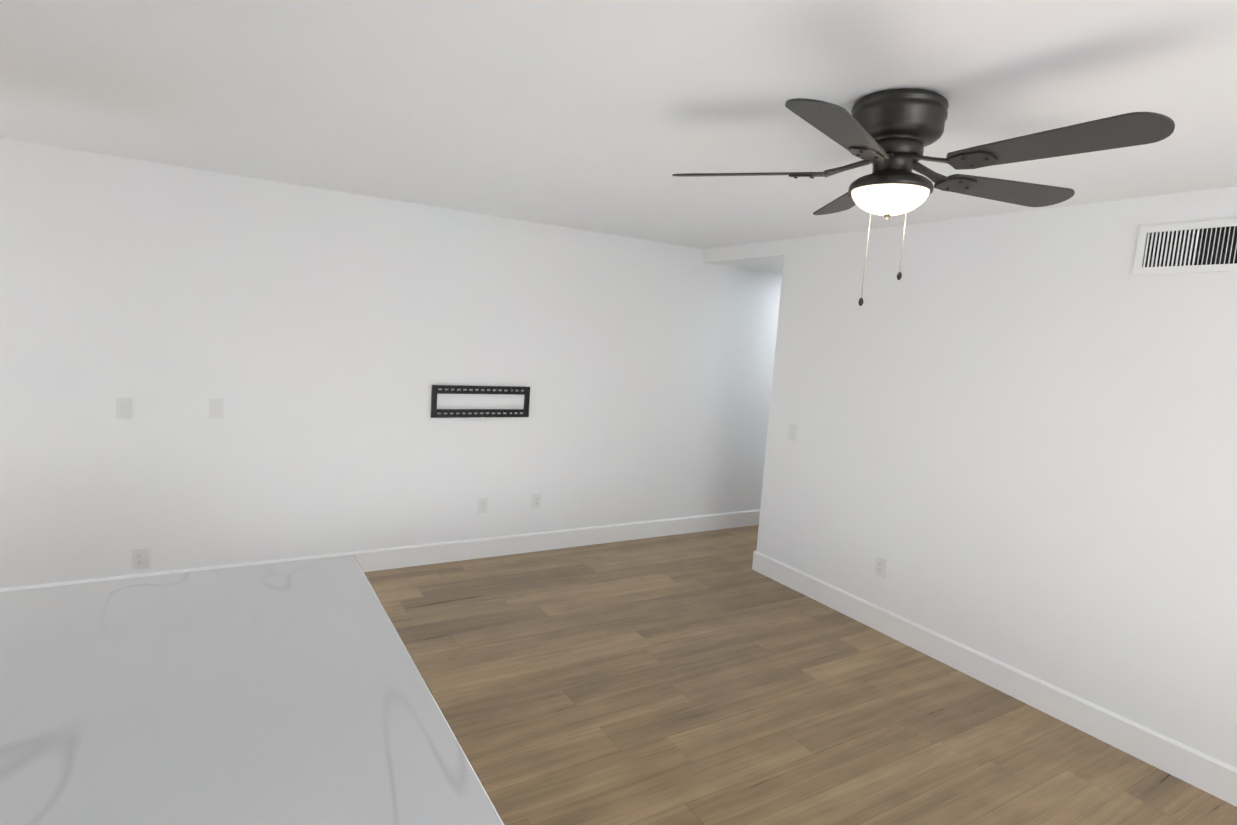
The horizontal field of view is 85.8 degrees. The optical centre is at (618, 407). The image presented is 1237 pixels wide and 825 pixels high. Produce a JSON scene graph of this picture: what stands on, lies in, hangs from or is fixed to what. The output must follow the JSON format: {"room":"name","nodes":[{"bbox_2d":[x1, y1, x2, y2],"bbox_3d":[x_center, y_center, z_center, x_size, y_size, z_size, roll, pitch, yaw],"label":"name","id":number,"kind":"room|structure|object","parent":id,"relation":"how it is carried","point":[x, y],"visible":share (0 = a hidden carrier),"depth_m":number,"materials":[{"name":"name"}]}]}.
{"room":"kitchen","nodes":[
{"label":"kitchen","id":0,"kind":"room"},
{"bbox_2d":[0,138,781,588],"bbox_3d":[-0.723,-0.116,4.929,10.140,2.440,0.120,0,7,-31],"label":"wall","id":1,"kind":"structure","parent":0,"point":[320,342],"depth_m":4.18,"materials":[{"name":"white paint"}]},
{"bbox_2d":[116,398,131,418],"bbox_3d":[-2.720,0.007,3.661,0.072,0.118,0.012,0,7,-31],"label":"light switch","id":2,"kind":"object","parent":1,"relation":"attached to","point":[123,408],"visible":1,"depth_m":3.66,"materials":[{"name":"white plastic"}]},
{"bbox_2d":[132,548,147,569],"bbox_3d":[-2.725,0.865,3.789,0.072,0.118,0.010,0,7,-31],"label":"electrical outlet","id":3,"kind":"object","parent":1,"relation":"attached to","point":[139,558],"visible":1,"depth_m":3.79,"materials":[{"name":"white plastic"}]},
{"bbox_2d":[209,398,223,417],"bbox_3d":[-2.348,0.008,3.886,0.072,0.118,0.012,0,7,-31],"label":"light switch","id":4,"kind":"object","parent":1,"relation":"attached to","point":[216,407],"visible":1,"depth_m":3.88,"materials":[{"name":"white plastic"}]},
{"bbox_2d":[0,509,759,591],"bbox_3d":[-0.766,1.030,4.997,9.900,0.145,0.014,0,7,-31],"label":"baseboard","id":5,"kind":"structure","parent":1,"relation":"attached to","point":[401,557],"depth_m":4.97,"materials":[{"name":"paint"}]},
{"bbox_2d":[431,385,529,418],"bbox_3d":[-0.964,-0.033,4.708,0.715,0.232,0.028,0,7,-31],"label":"bracket","id":6,"kind":"object","parent":1,"relation":"attached to","point":[436,391],"visible":1,"depth_m":4.68,"materials":[{"name":"black metal"}]},
{"bbox_2d":[478,497,487,513],"bbox_3d":[-0.980,0.713,4.822,0.072,0.118,0.010,0,7,-31],"label":"electrical outlet","id":7,"kind":"object","parent":1,"relation":"attached to","point":[482,504],"visible":1,"depth_m":4.82,"materials":[{"name":"white plastic"}]},
{"bbox_2d":[532,493,540,508],"bbox_3d":[-0.619,0.713,5.040,0.072,0.118,0.010,0,7,-31],"label":"electrical outlet","id":8,"kind":"object","parent":1,"relation":"attached to","point":[536,501],"visible":1,"depth_m":5.04,"materials":[{"name":"white plastic"}]},
{"bbox_2d":[0,0,1236,248],"bbox_3d":[1.237,-0.907,1.693,10.140,0.100,7.420,0,7,-31],"label":"ceiling","id":9,"kind":"structure","parent":0,"point":[606,116],"depth_m":2.12,"materials":[{"name":"white paint"}]},
{"bbox_2d":[672,88,1174,305],"bbox_3d":[0.862,-0.609,2.008,1.318,0.612,1.283,0,7,-31],"label":"ceiling fan","id":10,"kind":"object","parent":9,"relation":"hanging from","point":[890,134],"visible":1,"depth_m":1.91,"materials":[{"name":"black metal"}]},
{"bbox_2d":[702,239,784,273],"bbox_3d":[2.404,-1.199,6.033,3.410,0.110,0.940,0,7,-31],"label":"ceiling soffit","id":11,"kind":"structure","parent":0,"point":[767,256],"depth_m":5.23,"materials":[{"name":"white paint"}]},
{"bbox_2d":[364,525,1236,824],"bbox_3d":[1.065,1.611,1.970,10.140,0.100,7.420,0,7,-31],"label":"floor","id":12,"kind":"structure","parent":0,"point":[706,677],"depth_m":3.08,"materials":[{"name":"wood"}]},
{"bbox_2d":[0,555,503,824],"bbox_3d":[-0.093,1.248,-0.131,1.066,0.922,4.884,0,7,-31],"label":"countertop","id":13,"kind":"structure","parent":12,"relation":"on","point":[297,692],"depth_m":1.25,"materials":[{"name":"white stone"}]},
{"bbox_2d":[756,186,1236,767],"bbox_3d":[2.761,0.415,2.262,0.120,2.440,6.240,0,7,-31],"label":"wall","id":14,"kind":"structure","parent":0,"point":[1014,444],"depth_m":3.31,"materials":[{"name":"white paint"}]},
{"bbox_2d":[788,424,796,441],"bbox_3d":[1.219,0.180,4.681,0.012,0.118,0.072,0,7,-31],"label":"light switch","id":15,"kind":"object","parent":14,"relation":"attached to","point":[792,429],"visible":1,"depth_m":4.67,"materials":[{"name":"white plastic"}]},
{"bbox_2d":[874,556,886,577],"bbox_3d":[1.596,0.975,4.058,0.010,0.118,0.072,0,7,-31],"label":"electrical outlet","id":16,"kind":"object","parent":14,"relation":"attached to","point":[880,567],"visible":1,"depth_m":4.05,"materials":[{"name":"white plastic"}]},
{"bbox_2d":[752,551,1236,806],"bbox_3d":[2.622,1.552,2.358,0.014,0.145,6.254,0,7,-31],"label":"baseboard","id":17,"kind":"structure","parent":14,"relation":"attached to","point":[1203,771],"depth_m":3.30,"materials":[{"name":"paint"}]},
{"bbox_2d":[1133,218,1236,274],"bbox_3d":[2.397,-0.659,2.734,0.016,0.207,0.460,0,7,-31],"label":"air vent","id":18,"kind":"object","parent":14,"relation":"in","point":[1200,246],"visible":1,"depth_m":2.78,"materials":[{"name":"white metal"}]}
]}

